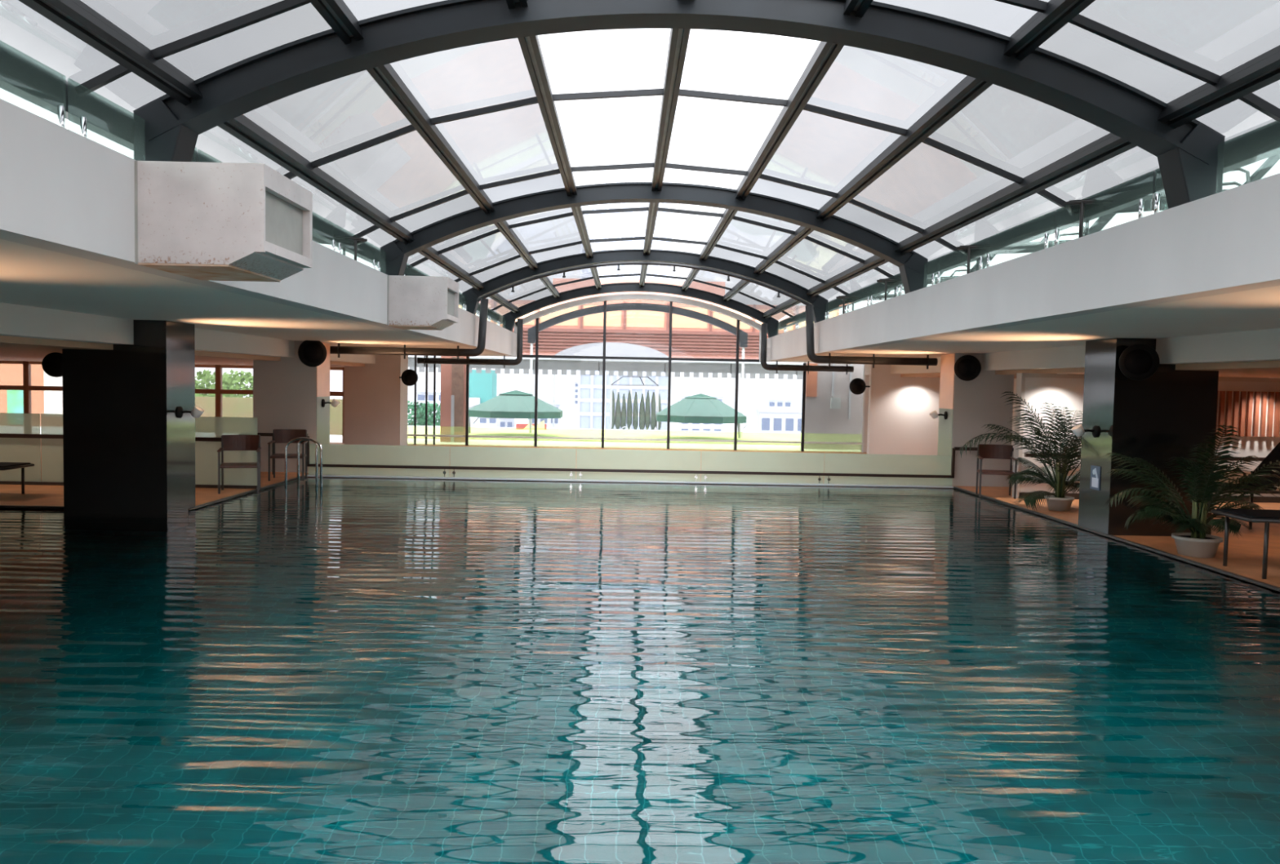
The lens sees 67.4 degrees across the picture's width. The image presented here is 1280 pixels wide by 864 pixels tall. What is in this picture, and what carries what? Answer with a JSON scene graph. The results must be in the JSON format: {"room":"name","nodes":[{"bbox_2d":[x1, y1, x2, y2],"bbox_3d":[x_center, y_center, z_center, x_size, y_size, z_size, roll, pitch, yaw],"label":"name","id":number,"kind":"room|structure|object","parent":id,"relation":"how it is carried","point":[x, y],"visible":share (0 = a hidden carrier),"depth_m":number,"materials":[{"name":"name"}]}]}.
{"room":"indoor swimming pool","nodes":[
{"label":"indoor swimming pool","id":0,"kind":"room"},
{"bbox_2d":[0,360,344,443],"bbox_3d":[-13.073,-0.817,25.886,10.378,2.047,0.120,1,3,-1],"label":"window","id":1,"kind":"structure","parent":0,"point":[26,387],"depth_m":25.81,"materials":[{"name":"brown"}]},
{"bbox_2d":[0,97,516,356],"bbox_3d":[-3.199,-1.514,9.429,0.220,0.612,33.075,1,3,-1],"label":"wall","id":2,"kind":"structure","parent":0,"point":[62,190],"depth_m":5.42,"materials":[{"name":"white paint"}]},
{"bbox_2d":[133,160,312,281],"bbox_3d":[-2.659,-1.335,6.226,0.770,0.620,0.900,1,3,-1],"label":"air duct","id":3,"kind":"object","parent":2,"relation":"attached to","point":[201,220],"visible":1,"depth_m":5.79,"materials":[{"name":"metal"}]},
{"bbox_2d":[265,190,302,255],"bbox_3d":[-2.330,-1.345,6.224,0.012,0.328,0.812,1,3,-1],"label":"grille","id":4,"kind":"object","parent":3,"relation":"attached to","point":[283,218],"depth_m":6.26,"materials":[{"name":"metal"}]},
{"bbox_2d":[57,105,500,325],"bbox_3d":[-3.336,-2.150,11.996,0.053,0.391,26.622,1,3,-1],"label":"glass balustrade","id":5,"kind":"object","parent":2,"relation":"on","point":[60,108],"visible":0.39,"depth_m":5.57,"materials":[{"name":"glass"}]},
{"bbox_2d":[386,275,458,329],"bbox_3d":[-2.762,-1.640,12.290,0.735,0.620,0.830,1,3,-1],"label":"air duct","id":6,"kind":"object","parent":2,"relation":"attached to","point":[414,302],"visible":1,"depth_m":11.89,"materials":[{"name":"metal"}]},
{"bbox_2d":[447,288,454,315],"bbox_3d":[-2.450,-1.650,12.288,0.012,0.328,0.742,1,3,-1],"label":"grille","id":7,"kind":"object","parent":6,"relation":"attached to","point":[451,293],"depth_m":12.42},
{"bbox_2d":[417,318,523,368],"bbox_3d":[-4.383,-2.313,24.793,2.704,1.279,0.192,1,3,-1],"label":"drain pipe","id":8,"kind":"object","parent":2,"relation":"attached to","point":[424,360],"visible":1,"depth_m":24.76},
{"bbox_2d":[502,282,778,337],"bbox_3d":[0.028,-3.254,25.457,7.289,1.388,0.270,1,3,-1],"label":"arch","id":9,"kind":"object","parent":2,"relation":"on","point":[509,318],"visible":0.88,"depth_m":25.34,"materials":[{"name":"blue paint"}]},
{"bbox_2d":[462,248,828,323],"bbox_3d":[0.116,-2.940,19.200,7.289,1.388,0.270,1,3,-1],"label":"arch","id":10,"kind":"object","parent":2,"relation":"on","point":[469,297],"visible":0.83,"depth_m":19.08,"materials":[{"name":"blue paint"}]},
{"bbox_2d":[380,182,928,293],"bbox_3d":[0.205,-2.622,12.874,7.289,1.388,0.270,1,3,-1],"label":"arch","id":11,"kind":"object","parent":2,"relation":"on","point":[913,266],"visible":0.88,"depth_m":12.76,"materials":[{"name":"blue paint"}]},
{"bbox_2d":[133,0,1225,208],"bbox_3d":[0.295,-2.303,6.513,7.289,1.388,0.270,1,3,-1],"label":"arch","id":12,"kind":"object","parent":2,"relation":"on","point":[1190,155],"visible":0.87,"depth_m":6.42,"materials":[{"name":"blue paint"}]},
{"bbox_2d":[0,0,1279,329],"bbox_3d":[0.247,-2.630,10.123,7.637,1.138,32.025,1,3,-1],"label":"glass roof","id":13,"kind":"structure","parent":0,"point":[933,161],"depth_m":8.10,"materials":[{"name":"glass"}]},
{"bbox_2d":[476,261,813,307],"bbox_3d":[0.122,-2.898,18.747,6.605,0.846,0.060,1,3,-1],"label":"pipe","id":14,"kind":"object","parent":13,"relation":"attached to","point":[618,264],"visible":0.98,"depth_m":18.71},
{"bbox_2d":[0,239,1279,362],"bbox_3d":[0.055,-1.208,9.491,12.565,0.120,33.075,1,3,-1],"label":"ceiling","id":15,"kind":"structure","parent":0,"point":[30,276],"depth_m":9.38,"materials":[{"name":"paint"}]},
{"bbox_2d":[329,297,488,359],"bbox_3d":[-4.486,-2.013,18.586,3.084,1.196,0.192,1,3,-1],"label":"drain pipe","id":16,"kind":"object","parent":15,"relation":"hanging from","point":[338,349],"visible":0.98,"depth_m":18.55,"materials":[{"name":"metal"}]},
{"bbox_2d":[805,305,937,368],"bbox_3d":[4.504,-1.847,18.721,2.597,1.196,0.192,1,3,-1],"label":"drain pipe","id":17,"kind":"object","parent":15,"relation":"hanging from","point":[927,361],"visible":1,"depth_m":18.68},
{"bbox_2d":[0,425,1279,592],"bbox_3d":[-0.245,1.151,14.950,49.000,0.300,43.750,1,3,-1],"label":"floor","id":18,"kind":"structure","parent":0,"point":[1245,553],"depth_m":14.33,"materials":[{"name":"ceramic"}]},
{"bbox_2d":[0,462,34,493],"bbox_3d":[-9.705,0.386,13.464,2.005,1.014,0.732,1,3,-1],"label":"sun lounger","id":19,"kind":"object","parent":18,"relation":"on","point":[3,465],"visible":1,"depth_m":13.62,"materials":[{"name":"grey metal"}]},
{"bbox_2d":[0,363,62,426],"bbox_3d":[-19.640,-2.191,31.292,7.088,4.000,0.330,1,3,-1],"label":"wall","id":20,"kind":"structure","parent":18,"relation":"on","point":[43,402],"depth_m":31.18,"materials":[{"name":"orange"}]},
{"bbox_2d":[6,389,23,413],"bbox_3d":[-20.226,-0.818,31.202,0.659,1.131,0.030,1,3,-1],"label":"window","id":21,"kind":"structure","parent":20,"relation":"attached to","point":[15,398],"depth_m":31.18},
{"bbox_2d":[44,371,62,413],"bbox_3d":[-19.055,-1.596,31.180,0.591,2.166,0.030,1,3,-1],"label":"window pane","id":22,"kind":"object","parent":20,"relation":"attached to","point":[53,399],"depth_m":31.19,"materials":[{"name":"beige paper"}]},
{"bbox_2d":[0,433,221,453],"bbox_3d":[-11.865,0.385,14.853,11.777,0.795,0.060,1,3,-1],"label":"handrail","id":23,"kind":"object","parent":18,"relation":"on","point":[2,435],"visible":0.32,"depth_m":14.85,"materials":[{"name":"black"}]},
{"bbox_2d":[0,413,257,488],"bbox_3d":[-11.853,0.223,14.920,11.757,1.111,0.070,1,3,-1],"label":"wall","id":24,"kind":"structure","parent":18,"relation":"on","point":[28,450],"depth_m":14.97,"materials":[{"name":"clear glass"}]},
{"bbox_2d":[217,434,261,493],"bbox_3d":[-6.075,0.482,14.581,0.590,0.851,0.580,0,3,-19],"label":"armchair","id":25,"kind":"object","parent":18,"relation":"on","point":[229,442],"visible":1,"depth_m":14.73,"materials":[{"name":"brown wood"}]},
{"bbox_2d":[195,396,342,435],"bbox_3d":[-11.552,-0.502,29.703,5.425,1.097,0.200,1,3,-1],"label":"wall","id":26,"kind":"structure","parent":18,"relation":"on","point":[231,406],"depth_m":29.58,"materials":[{"name":"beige paint"}]},
{"bbox_2d":[267,428,307,480],"bbox_3d":[-6.030,0.389,16.462,0.590,0.851,0.580,0,3,-13],"label":"armchair","id":27,"kind":"object","parent":18,"relation":"on","point":[279,435],"visible":0.96,"depth_m":16.64,"materials":[{"name":"brown wood"}]},
{"bbox_2d":[253,340,329,472],"bbox_3d":[-6.540,-0.489,18.064,1.167,2.424,0.788,1,3,-1],"label":"pillar","id":28,"kind":"structure","parent":18,"relation":"on","point":[288,393],"depth_m":17.67,"materials":[{"name":"beige paint"}]},
{"bbox_2d":[297,340,326,366],"bbox_3d":[-5.994,-1.444,17.530,0.510,0.510,0.258,-1,3,-31],"label":"round speaker","id":29,"kind":"object","parent":28,"relation":"attached to","point":[310,353],"visible":0.95,"depth_m":17.42},
{"bbox_2d":[302,342,323,362],"bbox_3d":[-5.930,-1.437,17.422,0.357,0.357,0.008,-1,3,-31],"label":"grille","id":30,"kind":"object","parent":29,"relation":"attached to","point":[312,352],"depth_m":17.42,"materials":[{"name":"black metal"}]},
{"bbox_2d":[343,354,408,445],"bbox_3d":[-6.521,-0.773,23.746,1.365,2.424,0.788,1,3,-1],"label":"pillar","id":31,"kind":"structure","parent":18,"relation":"on","point":[375,397],"depth_m":23.36,"materials":[{"name":"beige paint"}]},
{"bbox_2d":[399,368,417,386],"bbox_3d":[-5.601,-1.310,23.121,0.400,0.400,0.611,0,3,-26],"label":"round speaker","id":32,"kind":"object","parent":31,"relation":"attached to","point":[409,377],"visible":1,"depth_m":22.85},
{"bbox_2d":[440,355,466,442],"bbox_3d":[-5.302,-1.081,27.378,0.702,2.724,0.460,1,3,-1],"label":"column","id":33,"kind":"structure","parent":18,"relation":"on","point":[453,376],"depth_m":27.20,"materials":[{"name":"brown stone"}]},
{"bbox_2d":[407,426,800,445],"bbox_3d":[2.579,0.172,32.114,21.875,0.050,6.650,1,3,-1],"label":"lawn","id":34,"kind":"structure","parent":18,"relation":"on","point":[491,431],"depth_m":31.76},
{"bbox_2d":[468,390,563,433],"bbox_3d":[-3.968,-0.621,30.229,3.002,1.379,2.875,1,3,-1],"label":"umbrella","id":35,"kind":"object","parent":34,"relation":"on","point":[517,404],"visible":0.95,"depth_m":29.30,"materials":[{"name":"green fabric"}]},
{"bbox_2d":[408,355,803,379],"bbox_3d":[0.857,-1.226,33.621,18.539,2.527,0.150,1,3,-1],"label":"awning","id":36,"kind":"object","parent":34,"relation":"on","point":[545,364],"visible":0.56,"depth_m":33.52,"materials":[{"name":"grey"}]},
{"bbox_2d":[527,302,747,436],"bbox_3d":[-0.091,-2.086,31.962,7.289,4.374,0.270,1,3,-1],"label":"arch","id":37,"kind":"object","parent":34,"relation":"on","point":[620,306],"visible":0.96,"depth_m":31.78,"materials":[{"name":"blue paint"}]},
{"bbox_2d":[656,393,751,438],"bbox_3d":[1.909,-0.517,30.317,2.784,1.387,2.782,4,4,44],"label":"umbrella","id":38,"kind":"object","parent":34,"relation":"on","point":[700,407],"visible":0.96,"depth_m":29.41,"materials":[{"name":"green fabric"}]},
{"bbox_2d":[609,376,658,430],"bbox_3d":[-0.213,-1.108,36.791,1.832,2.034,0.828,1,3,-1],"label":"gazebo","id":39,"kind":"object","parent":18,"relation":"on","point":[622,376],"visible":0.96,"depth_m":36.37,"materials":[{"name":"grey"}]},
{"bbox_2d":[0,474,1279,591],"bbox_3d":[-2.719,2.761,9.247,17.112,3.058,16.388,1,3,-1],"label":"swimming pool","id":40,"kind":"object","parent":18,"relation":"in","point":[1259,583],"visible":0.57,"depth_m":15.44,"materials":[{"name":"teal tile"}]},
{"bbox_2d":[308,444,952,485],"bbox_3d":[-0.140,0.602,17.360,11.664,0.560,0.062,1,3,-1],"label":"wall","id":41,"kind":"structure","parent":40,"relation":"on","point":[341,454],"depth_m":17.38,"materials":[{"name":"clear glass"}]},
{"bbox_2d":[306,435,955,478],"bbox_3d":[-0.137,0.456,17.334,11.692,0.546,0.045,1,3,-1],"label":"handrail","id":42,"kind":"object","parent":41,"relation":"attached to","point":[953,461],"visible":0.95,"depth_m":17.33,"materials":[{"name":"black"}]},
{"bbox_2d":[0,476,1279,863],"bbox_3d":[-2.719,2.771,9.232,17.032,3.000,16.278,1,3,-1],"label":"pool water","id":43,"kind":"object","parent":40,"relation":"in","point":[341,670],"visible":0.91,"depth_m":5.75,"materials":[{"name":"liquid"}]},
{"bbox_2d":[62,319,195,517],"bbox_3d":[-6.537,0.372,12.342,1.278,3.574,0.788,1,3,-1],"label":"pillar","id":44,"kind":"structure","parent":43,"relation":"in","point":[127,451],"depth_m":11.94,"materials":[{"name":"black stone"}]},
{"bbox_2d":[176,405,204,417],"bbox_3d":[-5.729,-0.257,12.261,0.314,0.164,0.150,1,3,-1],"label":"wall lamp","id":45,"kind":"object","parent":44,"relation":"attached to","point":[197,411],"visible":1,"depth_m":12.22,"materials":[{"name":"black metal"}]},
{"bbox_2d":[284,436,322,485],"bbox_3d":[-5.553,0.712,15.944,0.622,1.273,0.242,1,3,-1],"label":"pool ladder","id":46,"kind":"object","parent":43,"relation":"in","point":[317,443],"visible":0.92,"depth_m":15.83,"materials":[{"name":"silver metal"}]},
{"bbox_2d":[804,362,862,449],"bbox_3d":[5.995,-0.860,27.283,2.642,2.724,0.440,1,3,-1],"label":"wall","id":47,"kind":"structure","parent":18,"relation":"on","point":[833,412],"depth_m":27.21,"materials":[{"name":"beige paint"}]},
{"bbox_2d":[937,352,1013,486],"bbox_3d":[6.242,-0.236,17.906,1.097,2.424,0.788,1,3,-1],"label":"pillar","id":48,"kind":"structure","parent":18,"relation":"on","point":[970,405],"depth_m":17.52,"materials":[{"name":"beige paint"}]},
{"bbox_2d":[954,355,981,381],"bbox_3d":[5.934,-1.157,17.361,0.470,0.470,0.258,3,3,29],"label":"round speaker","id":49,"kind":"object","parent":48,"relation":"attached to","point":[966,367],"visible":1,"depth_m":17.25},
{"bbox_2d":[957,358,976,377],"bbox_3d":[5.873,-1.152,17.252,0.329,0.329,0.008,3,3,29],"label":"grille","id":50,"kind":"object","parent":49,"relation":"attached to","point":[966,367],"depth_m":17.25,"materials":[{"name":"black metal"}]},
{"bbox_2d":[975,444,1017,498],"bbox_3d":[5.903,0.645,15.917,0.590,0.851,0.580,2,3,13],"label":"armchair","id":51,"kind":"object","parent":18,"relation":"on","point":[992,451],"visible":0.83,"depth_m":16.10,"materials":[{"name":"brown wood"}]},
{"bbox_2d":[956,391,1082,511],"bbox_3d":[6.253,0.277,14.415,3.196,1.748,2.166,1,3,-1],"label":"potted palm","id":52,"kind":"object","parent":18,"relation":"on","point":[1058,501],"visible":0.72,"depth_m":14.23,"materials":[{"name":"green plant"}]},
{"bbox_2d":[1044,494,1074,511],"bbox_3d":[6.221,1.060,14.247,0.408,0.200,0.408,1,3,-1],"label":"pot","id":53,"kind":"object","parent":52,"relation":"attached to","point":[1057,502],"depth_m":14.12,"materials":[{"name":"ceramic"}]},
{"bbox_2d":[1078,337,1218,536],"bbox_3d":[6.425,0.054,12.176,1.278,2.424,0.788,1,3,-1],"label":"pillar","id":54,"kind":"structure","parent":18,"relation":"on","point":[1158,418],"depth_m":11.79,"materials":[{"name":"black stone"}]},
{"bbox_2d":[1071,423,1099,437],"bbox_3d":[5.630,-0.016,12.170,0.314,0.164,0.150,1,3,-1],"label":"wall lamp","id":55,"kind":"object","parent":54,"relation":"attached to","point":[1078,430],"visible":1,"depth_m":12.13,"materials":[{"name":"black metal"}]},
{"bbox_2d":[1089,465,1100,490],"bbox_3d":[5.766,0.579,12.167,0.012,0.300,0.240,1,3,-1],"label":"notice","id":56,"kind":"object","parent":54,"relation":"attached to","point":[1095,470],"visible":1,"depth_m":12.15,"materials":[{"name":"blue"}]},
{"bbox_2d":[1118,343,1159,380],"bbox_3d":[6.030,-0.841,11.585,0.440,0.440,0.258,3,3,34],"label":"round speaker","id":57,"kind":"object","parent":54,"relation":"attached to","point":[1138,362],"visible":1,"depth_m":11.48},
{"bbox_2d":[1124,348,1152,374],"bbox_3d":[5.960,-0.837,11.481,0.308,0.308,0.008,3,3,34],"label":"grille","id":58,"kind":"object","parent":57,"relation":"attached to","point":[1136,361],"depth_m":11.48,"materials":[{"name":"black metal"}]},
{"bbox_2d":[1105,424,1279,557],"bbox_3d":[6.256,0.615,10.651,2.232,1.449,1.918,0,3,-26],"label":"potted palm","id":59,"kind":"object","parent":18,"relation":"on","point":[1196,543],"visible":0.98,"depth_m":10.37,"materials":[{"name":"green plant"}]},
{"bbox_2d":[1171,532,1222,557],"bbox_3d":[6.079,1.240,10.487,0.490,0.210,0.490,1,3,-1],"label":"pot","id":60,"kind":"object","parent":59,"relation":"attached to","point":[1188,544],"depth_m":10.34,"materials":[{"name":"ceramic"}]},
{"bbox_2d":[1210,508,1279,578],"bbox_3d":[6.838,0.833,9.469,2.005,1.154,0.732,1,3,2],"label":"table","id":61,"kind":"object","parent":18,"relation":"on","point":[1266,516],"visible":1,"depth_m":9.39,"materials":[{"name":"grey metal"}]},
{"bbox_2d":[1215,441,1279,528],"bbox_3d":[7.356,0.705,12.230,2.005,1.154,0.732,1,3,-1],"label":"sun lounger","id":62,"kind":"object","parent":18,"relation":"on","point":[1274,455],"visible":0.27,"depth_m":12.27,"materials":[{"name":"grey metal"}]},
{"bbox_2d":[0,335,1279,377],"bbox_3d":[-1.877,-0.843,9.482,35.000,0.070,33.075,1,3,-1],"label":"ceiling","id":63,"kind":"structure","parent":0,"point":[11,348],"depth_m":13.30,"materials":[{"name":"paint"}]},
{"bbox_2d":[41,351,62,377],"bbox_3d":[-8.393,-0.968,13.825,0.360,0.360,0.258,0,3,-21],"label":"round speaker","id":64,"kind":"object","parent":63,"relation":"attached to","point":[51,363],"visible":0.76,"depth_m":13.70},
{"bbox_2d":[44,355,62,373],"bbox_3d":[-8.349,-0.961,13.708,0.252,0.252,0.008,0,3,-21],"label":"grille","id":65,"kind":"object","parent":64,"relation":"attached to","point":[53,364],"depth_m":13.70,"materials":[{"name":"black metal"}]},
{"bbox_2d":[860,374,869,452],"bbox_3d":[-5.359,-1.123,26.069,28.525,2.936,0.220,1,3,-1],"label":"wall","id":66,"kind":"structure","parent":0,"point":[867,376],"depth_m":26.18,"materials":[{"name":"beige paint"}]},
{"bbox_2d":[0,302,375,363],"bbox_3d":[-12.796,-1.493,9.396,13.142,0.819,33.275,1,3,-1],"label":"ceiling beam","id":67,"kind":"structure","parent":66,"relation":"attached to","point":[15,320],"depth_m":11.20,"materials":[{"name":"paint"}]},
{"bbox_2d":[407,293,866,452],"bbox_3d":[-0.167,-1.633,25.951,12.635,4.165,0.250,1,3,-1],"label":"window","id":68,"kind":"structure","parent":66,"relation":"in","point":[535,316],"depth_m":25.97,"materials":[{"name":"black"}]},
{"bbox_2d":[866,364,1016,462],"bbox_3d":[7.328,-0.310,19.802,3.265,2.424,7.925,1,3,-1],"label":"wall","id":69,"kind":"structure","parent":0,"point":[900,420],"depth_m":23.55,"materials":[{"name":"white paint"}]},
{"bbox_2d":[849,377,870,394],"bbox_3d":[5.351,-1.110,23.389,0.430,0.400,0.468,2,3,24],"label":"round speaker","id":70,"kind":"object","parent":69,"relation":"attached to","point":[857,385],"visible":1,"depth_m":23.18},
{"bbox_2d":[862,328,1279,374],"bbox_3d":[10.980,-1.054,9.752,9.292,0.819,33.275,1,3,-1],"label":"ceiling beam","id":71,"kind":"structure","parent":69,"relation":"attached to","point":[1264,344],"depth_m":11.27,"materials":[{"name":"paint"}]},
{"bbox_2d":[766,173,1279,361],"bbox_3d":[3.739,-1.386,9.533,0.220,0.612,33.075,1,3,-1],"label":"wall","id":72,"kind":"structure","parent":0,"point":[1228,241],"depth_m":7.62,"materials":[{"name":"white paint"}]},
{"bbox_2d":[760,323,853,374],"bbox_3d":[4.345,-2.151,24.924,2.414,1.279,0.192,1,3,-1],"label":"drain pipe","id":73,"kind":"object","parent":72,"relation":"attached to","point":[776,367],"visible":0.98,"depth_m":24.88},
{"bbox_2d":[783,192,1159,333],"bbox_3d":[3.781,-2.019,12.102,0.053,0.391,26.622,1,3,-1],"label":"glass balustrade","id":74,"kind":"object","parent":72,"relation":"on","point":[1157,199],"visible":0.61,"depth_m":9.02,"materials":[{"name":"glass"}]},
{"bbox_2d":[1021,377,1279,496],"bbox_3d":[10.864,0.145,15.831,9.298,2.047,0.150,1,3,-1],"label":"wall","id":75,"kind":"structure","parent":0,"point":[1061,392],"depth_m":15.70,"materials":[{"name":"white paint"}]},
{"bbox_2d":[1012,373,1279,497],"bbox_3d":[10.849,0.145,15.831,9.328,2.047,0.210,1,3,-1],"label":"trim","id":76,"kind":"structure","parent":75,"relation":"attached to","point":[1020,377],"depth_m":15.66,"materials":[{"name":"beige paint"}]},
{"bbox_2d":[1018,492,1279,502],"bbox_3d":[10.847,1.122,15.790,9.298,0.100,0.030,1,3,-1],"label":"baseboard","id":77,"kind":"structure","parent":75,"relation":"attached to","point":[1261,499],"depth_m":15.76,"materials":[{"name":"wood"}]},
{"bbox_2d":[1215,391,1279,436],"bbox_3d":[11.150,-0.272,15.698,3.855,0.735,0.080,1,3,-1],"label":"slatted panel","id":78,"kind":"object","parent":75,"relation":"attached to","point":[1255,413],"visible":0.77,"depth_m":15.65,"materials":[{"name":"beige paint"}]},
{"bbox_3d":[-1.861,-1.740,9.537,35.000,0.080,33.275,1,3,-1],"label":"floor","id":79,"kind":"structure","parent":0,"visible":0},
{"bbox_2d":[312,235,367,260],"bbox_3d":[-3.982,-2.297,10.936,1.604,0.812,0.586,-1,3,-31],"label":"sun lounger","id":80,"kind":"object","parent":79,"relation":"on","point":[354,242],"visible":0.2,"depth_m":11.10,"materials":[{"name":"grey metal"}]},
{"bbox_2d":[835,274,936,313],"bbox_3d":[4.412,-2.470,17.107,1.704,0.862,0.622,3,3,29],"label":"sun lounger","id":81,"kind":"object","parent":79,"relation":"on","point":[878,297],"visible":0.3,"depth_m":17.20,"materials":[{"name":"grey metal"}]},
{"bbox_2d":[876,253,996,300],"bbox_3d":[4.452,-2.329,14.311,1.704,0.862,0.622,3,3,29],"label":"sun lounger","id":82,"kind":"object","parent":79,"relation":"on","point":[886,282],"visible":0.32,"depth_m":14.31,"materials":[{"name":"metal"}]},
{"bbox_2d":[955,213,1116,273],"bbox_3d":[4.501,-2.154,10.816,1.704,0.862,0.622,3,3,29],"label":"sun lounger","id":83,"kind":"object","parent":79,"relation":"on","point":[1030,246],"visible":0.39,"depth_m":10.86,"materials":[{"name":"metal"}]},
{"bbox_2d":[1063,153,1279,237],"bbox_3d":[4.539,-2.018,8.107,1.704,0.862,0.622,3,3,29],"label":"sun lounger","id":84,"kind":"object","parent":79,"relation":"on","point":[1078,206],"visible":0.34,"depth_m":8.20,"materials":[{"name":"grey metal"}]},
{"label":"outside","id":85,"kind":"structure","parent":0,"visible":0},
{"bbox_2d":[458,279,839,359],"bbox_3d":[0.184,-3.860,47.849,19.123,6.841,5.550,1,3,-1],"label":"building","id":86,"kind":"structure","parent":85,"point":[691,337],"depth_m":45.26,"materials":[{"name":"brown"}]},
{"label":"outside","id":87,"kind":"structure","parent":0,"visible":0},
{"bbox_2d":[195,368,239,397],"bbox_3d":[-26.519,-1.293,59.163,3.573,5.162,3.586,1,3,-1],"label":"tree","id":88,"kind":"object","parent":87,"point":[205,379],"visible":0.32,"depth_m":58.74,"materials":[{"name":"green plant"}]},
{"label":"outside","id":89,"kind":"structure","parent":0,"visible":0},
{"bbox_2d":[211,368,253,397],"bbox_3d":[-27.520,-1.694,66.114,3.645,5.229,3.691,1,3,-1],"label":"tree","id":90,"kind":"object","parent":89,"point":[247,377],"visible":0.34,"depth_m":65.57,"materials":[{"name":"green plant"}]},
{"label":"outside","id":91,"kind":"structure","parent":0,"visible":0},
{"bbox_2d":[407,400,433,425],"bbox_3d":[-9.312,-0.234,39.292,1.731,2.090,1.694,1,3,-1],"label":"tree","id":92,"kind":"object","parent":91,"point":[410,422],"visible":0.29,"depth_m":38.91,"materials":[{"name":"green plant"}]},
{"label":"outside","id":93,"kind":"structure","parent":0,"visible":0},
{"bbox_2d":[410,401,440,426],"bbox_3d":[-8.495,-0.205,39.301,1.726,2.063,1.646,1,3,-1],"label":"tree","id":94,"kind":"object","parent":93,"point":[430,409],"visible":0.48,"depth_m":38.84,"materials":[{"name":"green plant"}]},
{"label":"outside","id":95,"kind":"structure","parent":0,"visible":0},
{"bbox_2d":[551,342,672,427],"bbox_3d":[-1.120,-1.828,37.629,4.998,3.352,0.180,1,3,-1],"label":"sign","id":96,"kind":"object","parent":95,"point":[612,348],"visible":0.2,"depth_m":37.51,"materials":[{"name":"grey"}]},
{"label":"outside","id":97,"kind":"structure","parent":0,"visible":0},
{"bbox_2d":[407,403,755,431],"bbox_3d":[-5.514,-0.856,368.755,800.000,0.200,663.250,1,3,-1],"label":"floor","id":98,"kind":"structure","parent":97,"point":[567,420],"depth_m":438.97,"materials":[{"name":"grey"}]},
{"bbox_2d":[416,389,440,426],"bbox_3d":[-30.385,1.870,141.099,4.820,16.120,3.081,1,3,-1],"label":"building","id":99,"kind":"structure","parent":98,"relation":"on","point":[420,393],"depth_m":139.48,"materials":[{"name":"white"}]},
{"bbox_2d":[468,369,497,426],"bbox_3d":[-27.802,-1.126,168.432,4.161,19.474,7.200,1,3,-1],"label":"building","id":100,"kind":"structure","parent":98,"relation":"on","point":[482,386],"depth_m":165.68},
{"bbox_2d":[478,417,498,426],"bbox_3d":[-16.732,4.927,105.633,2.175,14.077,1.555,1,3,-1],"label":"building","id":101,"kind":"structure","parent":98,"relation":"on","point":[482,421],"depth_m":104.85,"materials":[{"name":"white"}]},
{"bbox_2d":[527,401,561,427],"bbox_3d":[-17.623,1.459,176.660,6.049,13.881,3.789,1,3,-1],"label":"building","id":102,"kind":"structure","parent":98,"relation":"on","point":[548,421],"depth_m":174.91,"materials":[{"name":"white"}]},
{"bbox_2d":[573,380,577,428],"bbox_3d":[-8.048,0.472,159.205,5.990,17.961,3.756,1,3,-1],"label":"building","id":103,"kind":"structure","parent":98,"relation":"on","point":[575,390],"depth_m":157.32,"materials":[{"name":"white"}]},
{"bbox_2d":[614,391,621,429],"bbox_3d":[-2.043,4.902,84.314,0.546,16.818,0.516,1,3,-1],"label":"cypress tree","id":104,"kind":"object","parent":98,"relation":"on","point":[618,411],"visible":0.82,"depth_m":83.86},
{"bbox_2d":[577,177,673,430],"bbox_3d":[-1.774,-7.863,109.129,9.978,39.845,9.200,1,3,-1],"label":"building","id":105,"kind":"structure","parent":98,"relation":"on","point":[628,224],"depth_m":104.27,"materials":[{"name":"white glass"}]},
{"bbox_2d":[626,390,632,429],"bbox_3d":[-1.043,4.841,84.322,0.495,16.977,0.496,1,3,-1],"label":"cypress tree","id":106,"kind":"object","parent":98,"relation":"on","point":[629,411],"visible":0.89,"depth_m":83.86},
{"bbox_2d":[632,391,638,429],"bbox_3d":[-0.521,4.914,84.352,0.484,16.848,0.495,1,3,-1],"label":"cypress tree","id":107,"kind":"object","parent":98,"relation":"on","point":[635,410],"visible":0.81,"depth_m":83.86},
{"bbox_2d":[639,393,644,429],"bbox_3d":[0.061,4.990,84.367,0.516,16.719,0.528,1,3,-1],"label":"cypress tree","id":108,"kind":"object","parent":98,"relation":"on","point":[642,410],"visible":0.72,"depth_m":83.90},
{"bbox_2d":[644,390,650,429],"bbox_3d":[0.554,4.854,84.368,0.505,17.007,0.513,1,3,-1],"label":"cypress tree","id":109,"kind":"object","parent":98,"relation":"on","point":[647,409],"visible":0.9,"depth_m":83.88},
{"bbox_2d":[650,391,656,430],"bbox_3d":[1.058,4.929,84.378,0.514,16.877,0.518,1,3,-1],"label":"cypress tree","id":110,"kind":"object","parent":98,"relation":"on","point":[653,418],"visible":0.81,"depth_m":83.90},
{"bbox_2d":[677,394,724,431],"bbox_3d":[13.388,-0.558,213.191,10.022,15.453,6.082,1,3,-1],"label":"building","id":111,"kind":"structure","parent":98,"relation":"on","point":[681,426],"depth_m":210.36,"materials":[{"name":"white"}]},
{"bbox_2d":[755,408,801,432],"bbox_3d":[19.578,4.064,133.738,6.856,14.389,4.255,1,3,-1],"label":"building","id":112,"kind":"structure","parent":98,"relation":"on","point":[785,420],"depth_m":131.58,"materials":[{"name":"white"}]},
{"bbox_2d":[765,397,792,408],"bbox_3d":[27.964,0.788,194.496,5.024,15.190,3.198,1,3,-1],"label":"building","id":113,"kind":"structure","parent":98,"relation":"on","point":[771,403],"depth_m":192.85,"materials":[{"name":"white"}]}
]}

